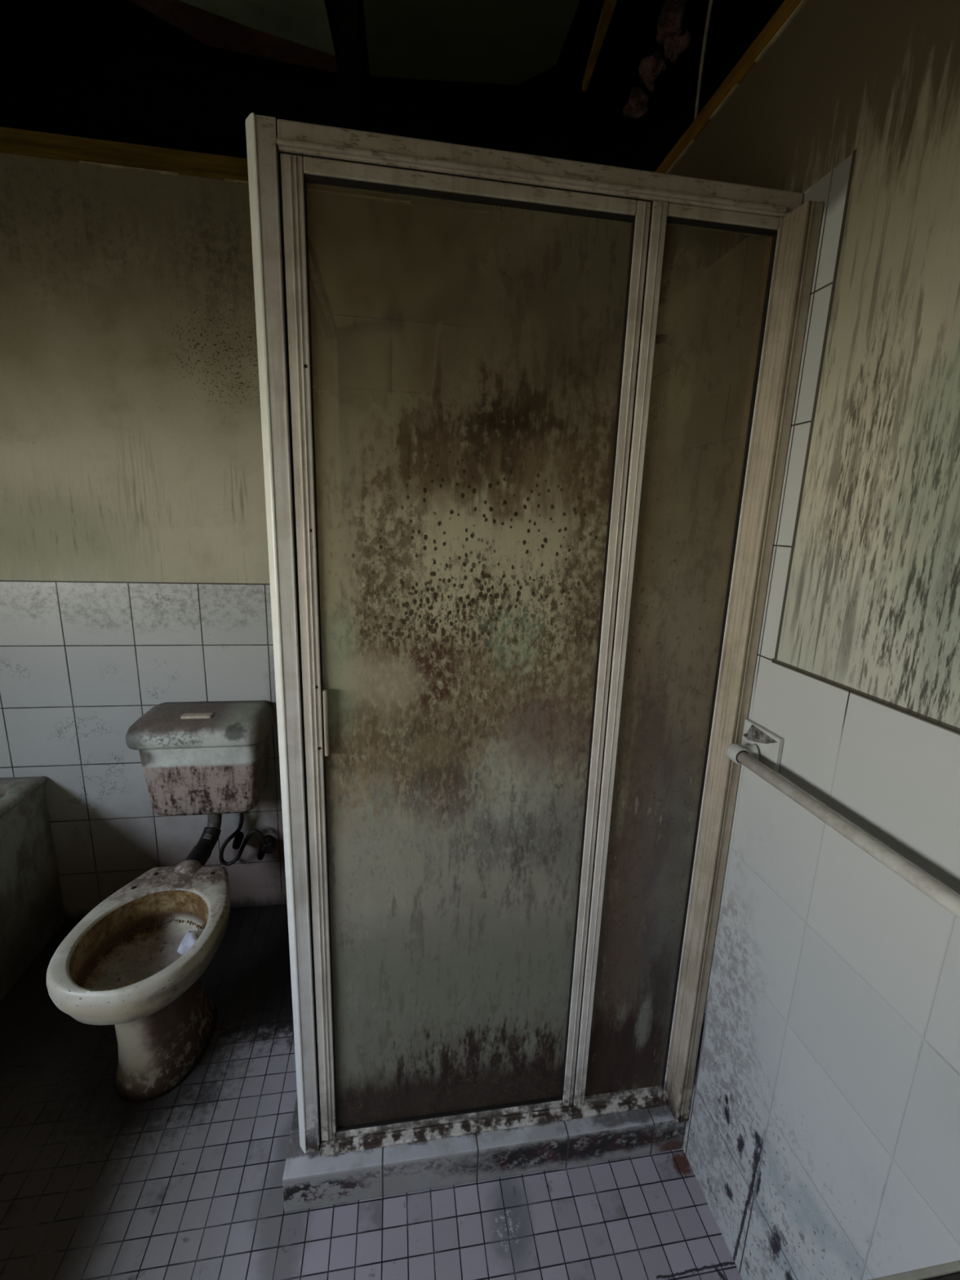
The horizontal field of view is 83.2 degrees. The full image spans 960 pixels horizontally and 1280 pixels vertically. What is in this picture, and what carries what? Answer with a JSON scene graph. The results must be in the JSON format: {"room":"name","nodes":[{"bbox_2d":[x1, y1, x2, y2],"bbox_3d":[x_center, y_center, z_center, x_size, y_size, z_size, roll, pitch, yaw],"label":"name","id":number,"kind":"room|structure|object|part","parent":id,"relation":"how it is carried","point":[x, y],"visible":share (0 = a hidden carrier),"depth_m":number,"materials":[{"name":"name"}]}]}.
{"room":"abandoned bathroom","nodes":[
{"label":"abandoned bathroom","id":0,"kind":"room"},
{"bbox_2d":[0,152,553,920],"bbox_3d":[-0.904,-0.154,1.747,2.742,2.278,0.100,0,13,-9],"label":"wall","id":1,"kind":"structure","parent":0,"point":[135,568],"depth_m":1.61,"materials":[{"name":"beige paint"}]},
{"bbox_2d":[125,700,274,816],"bbox_3d":[-0.875,0.383,1.724,0.394,0.331,0.185,0,13,-9],"label":"cistern","id":2,"kind":"object","parent":1,"relation":"attached to","point":[199,757],"visible":1,"depth_m":1.66,"materials":[{"name":"ceramic"}]},
{"bbox_3d":[-0.872,0.263,1.697,0.394,0.084,0.185,0,13,-9],"label":"tank lid","id":3,"kind":"part","parent":2,"relation":"part of","materials":[{"name":"ceramic"}]},
{"bbox_2d":[184,813,222,865],"bbox_3d":[-0.875,0.637,1.684,0.066,0.154,0.242,1,13,-3],"label":"pipe","id":4,"kind":"object","parent":2,"relation":"attached to","point":[201,852],"visible":0.67,"depth_m":1.72,"materials":[{"name":"grey plastic"}]},
{"bbox_3d":[-0.875,0.423,1.742,0.345,0.245,0.168,0,13,-9],"label":"tank","id":5,"kind":"part","parent":2,"relation":"part of","materials":[{"name":"ceramic"}]},
{"bbox_2d":[218,812,275,866],"bbox_3d":[-0.799,0.648,1.862,0.187,0.255,0.062,0,13,-9],"label":"hose","id":6,"kind":"object","parent":1,"relation":"attached to","point":[268,842],"visible":0.96,"depth_m":1.85,"materials":[{"name":"black rubber"}]},
{"bbox_3d":[-0.758,0.741,1.876,0.029,0.044,0.023,0,13,-9],"label":"valve spout","id":7,"kind":"part","parent":6,"relation":"part of","materials":[{"name":"black metal"}]},
{"bbox_3d":[-0.726,0.717,1.869,0.040,0.043,0.020,0,13,-9],"label":"valve handle","id":8,"kind":"part","parent":6,"relation":"part of","materials":[{"name":"black metal"}]},
{"bbox_2d":[0,126,500,215],"bbox_3d":[-0.867,-1.293,1.490,2.742,0.056,0.102,0,13,-9],"label":"trim","id":9,"kind":"structure","parent":1,"relation":"on","point":[12,140],"depth_m":1.44,"materials":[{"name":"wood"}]},
{"bbox_2d":[0,903,742,1279],"bbox_3d":[-0.712,1.326,0.563,2.742,0.080,3.092,0,13,-9],"label":"floor","id":10,"kind":"structure","parent":0,"point":[185,1183],"depth_m":1.15,"materials":[{"name":"tile"}]},
{"bbox_2d":[0,776,65,1001],"bbox_3d":[-1.665,0.890,0.944,0.778,0.544,1.669,0,13,-9],"label":"bathtub","id":11,"kind":"object","parent":10,"relation":"on","point":[32,910],"visible":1,"depth_m":1.67,"materials":[{"name":"ceramic"}]},
{"bbox_2d":[0,776,46,817],"bbox_3d":[-1.661,0.783,0.920,0.778,0.324,1.669,0,13,-9],"label":"tub basin","id":12,"kind":"object","parent":11,"relation":"in","point":[20,797],"depth_m":1.68,"materials":[{"name":"ceramic"}]},
{"bbox_2d":[46,859,230,1102],"bbox_3d":[-0.829,0.882,1.393,0.350,0.417,0.450,0,13,-9],"label":"pan","id":13,"kind":"object","parent":10,"relation":"on","point":[121,966],"visible":0.99,"depth_m":1.34,"materials":[{"name":"white ceramic"}]},
{"bbox_2d":[177,928,204,955],"bbox_3d":[-0.730,0.775,1.388,0.072,0.049,0.078,0,13,-9],"label":"lump","id":14,"kind":"object","parent":13,"relation":"in","point":[191,937],"visible":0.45,"depth_m":1.37,"materials":[{"name":"white paper"}]},
{"bbox_2d":[282,1094,685,1212],"bbox_3d":[-0.038,1.026,1.616,0.878,0.089,0.934,0,13,-9],"label":"kerb","id":15,"kind":"object","parent":10,"relation":"on","point":[310,1180],"visible":0.54,"depth_m":1.16,"materials":[{"name":"white tile"}]},
{"bbox_2d":[244,112,823,1155],"bbox_3d":[0.006,0.087,1.403,0.853,1.837,0.944,0,13,-9],"label":"screen","id":16,"kind":"object","parent":15,"relation":"on","point":[515,658],"visible":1,"depth_m":0.97,"materials":[{"name":"glass"}]},
{"bbox_3d":[-0.350,0.176,0.954,0.010,1.837,0.049,-4,14,-24],"label":"corner trim","id":17,"kind":"part","parent":16,"relation":"part of","materials":[{"name":"white metal"}]},
{"bbox_3d":[-0.332,0.176,0.959,0.040,1.836,0.045,0,13,-9],"label":"corner post","id":18,"kind":"part","parent":16,"relation":"part of","materials":[{"name":"metal"}]},
{"bbox_3d":[-0.399,0.077,1.388,0.033,1.835,0.844,0,13,-9],"label":"panel","id":19,"kind":"part","parent":16,"relation":"part of","materials":[{"name":"glass"}]},
{"bbox_3d":[-0.268,0.144,0.939,0.009,0.140,0.014,0,13,-9],"label":"door pull","id":20,"kind":"part","parent":16,"relation":"part of","materials":[{"name":"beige metal"}]},
{"bbox_3d":[-0.036,0.185,0.999,0.549,1.773,0.031,0,13,-9],"label":"shower door","id":21,"kind":"part","parent":16,"relation":"part of","materials":[{"name":"brown glass"}]},
{"bbox_3d":[-0.032,0.188,0.998,0.496,1.741,0.005,0,13,-9],"label":"glass pane","id":22,"kind":"part","parent":16,"relation":"part of","materials":[{"name":"glass"}]},
{"bbox_3d":[0.046,1.064,1.213,0.778,0.016,0.052,0,13,-9],"label":"rail","id":23,"kind":"part","parent":16,"relation":"part of","materials":[{"name":"white metal"}]},
{"bbox_3d":[0.117,-0.702,0.826,0.808,0.037,0.051,0,13,-9],"label":"head rail","id":24,"kind":"part","parent":16,"relation":"part of","materials":[{"name":"white metal"}]},
{"bbox_3d":[0.358,0.187,1.060,0.194,1.752,0.005,0,13,-9],"label":"glass pane","id":25,"kind":"part","parent":16,"relation":"part of","materials":[{"name":"grey glass"}]},
{"bbox_3d":[0.348,0.186,1.062,0.224,1.781,0.036,0,13,-9],"label":"fixed panel","id":26,"kind":"part","parent":16,"relation":"part of","materials":[{"name":"brown glass"}]},
{"bbox_2d":[869,1260,959,1279],"bbox_3d":[0.404,0.964,0.209,0.444,0.852,0.628,0,13,-9],"label":"vanity unit","id":27,"kind":"object","parent":10,"relation":"on","point":[951,1270],"visible":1,"depth_m":0.41,"materials":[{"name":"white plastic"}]},
{"bbox_2d":[929,1273,959,1279],"bbox_3d":[0.419,0.561,0.116,0.442,0.023,0.622,0,13,-9],"label":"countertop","id":28,"kind":"structure","parent":27,"relation":"on","point":[953,1277],"depth_m":0.41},
{"bbox_2d":[0,0,784,172],"bbox_3d":[-0.544,-1.519,0.405,3.642,1.250,4.592,0,13,-9],"label":"ceiling","id":29,"kind":"structure","parent":0,"point":[144,80],"depth_m":2.36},
{"bbox_2d":[582,0,617,91],"bbox_3d":[0.319,-1.548,1.323,0.032,0.084,0.412,1,13,-4],"label":"batten","id":30,"kind":"object","parent":29,"relation":"hanging from","point":[608,6],"visible":1,"depth_m":1.39,"materials":[{"name":"brown wood"}]},
{"bbox_2d":[571,0,668,149],"bbox_3d":[0.786,-1.757,0.562,0.080,0.531,4.192,0,13,-9],"label":"rafter","id":31,"kind":"object","parent":29,"relation":"attached to","point":[632,36],"visible":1,"depth_m":2.08,"materials":[{"name":"black wood"}]},
{"bbox_2d":[626,0,693,119],"bbox_3d":[0.496,-1.571,1.448,0.103,0.184,0.277,-1,13,-14],"label":"clump","id":32,"kind":"object","parent":29,"relation":"hanging from","point":[673,32],"visible":1,"depth_m":1.42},
{"bbox_2d":[693,0,713,119],"bbox_3d":[0.570,-1.533,1.322,0.022,0.797,0.238,3,13,6],"label":"cable","id":33,"kind":"object","parent":29,"relation":"hanging from","point":[710,4],"visible":0.42,"depth_m":1.38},
{"bbox_3d":[-0.389,-1.767,1.623,0.070,0.150,1.800,0,13,-9],"label":"rafter","id":34,"kind":"object","parent":29,"relation":"attached to","visible":0},
{"bbox_2d":[178,0,335,55],"bbox_3d":[-0.670,-1.552,1.160,0.630,0.076,0.700,0,13,-9],"label":"sheet","id":35,"kind":"object","parent":34,"relation":"attached to","point":[305,23],"visible":1,"depth_m":1.41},
{"bbox_2d":[129,0,337,72],"bbox_3d":[-0.778,-1.658,1.411,0.827,0.064,0.216,-8,16,-39],"label":"board","id":36,"kind":"object","parent":35,"relation":"attached to","point":[214,30],"visible":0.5,"depth_m":1.51,"materials":[{"name":"brown wood"}]},
{"bbox_2d":[363,0,580,84],"bbox_3d":[-0.020,-1.564,1.294,0.539,0.082,0.764,0,13,-9],"label":"sheet","id":37,"kind":"object","parent":34,"relation":"attached to","point":[493,42],"visible":1,"depth_m":1.45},
{"bbox_2d":[597,0,959,1279],"bbox_3d":[0.637,0.211,0.470,0.100,2.222,2.992,0,13,-9],"label":"wall","id":38,"kind":"structure","parent":0,"point":[821,1138],"depth_m":0.79,"materials":[{"name":"white tile"}]},
{"bbox_2d":[655,333,688,359],"bbox_3d":[0.392,-0.655,1.226,0.146,0.095,0.064,-1,13,-13],"label":"rose","id":39,"kind":"object","parent":38,"relation":"attached to","point":[662,338],"visible":0.27,"depth_m":1.22,"materials":[{"name":"silver metal"}]},
{"bbox_3d":[0.406,-0.662,1.227,0.120,0.059,0.020,-1,13,-14],"label":"arm","id":40,"kind":"part","parent":39,"relation":"part of","materials":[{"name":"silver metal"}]},
{"bbox_2d":[654,0,807,173],"bbox_3d":[0.671,-0.893,0.221,0.104,0.039,2.989,0,13,-9],"label":"trim","id":41,"kind":"structure","parent":38,"relation":"on","point":[746,62],"depth_m":1.04,"materials":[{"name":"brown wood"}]},
{"bbox_2d":[725,719,959,919],"bbox_3d":[0.541,0.291,0.568,0.058,0.087,0.922,0,13,-9],"label":"towel rail","id":42,"kind":"object","parent":38,"relation":"attached to","point":[760,749],"visible":1,"depth_m":0.78,"materials":[{"name":"white plastic"}]},
{"bbox_3d":[0.502,0.199,0.970,0.010,0.087,0.095,0,13,-9],"label":"wall plate","id":43,"kind":"part","parent":42,"relation":"part of","materials":[{"name":"white plastic"}]}
]}

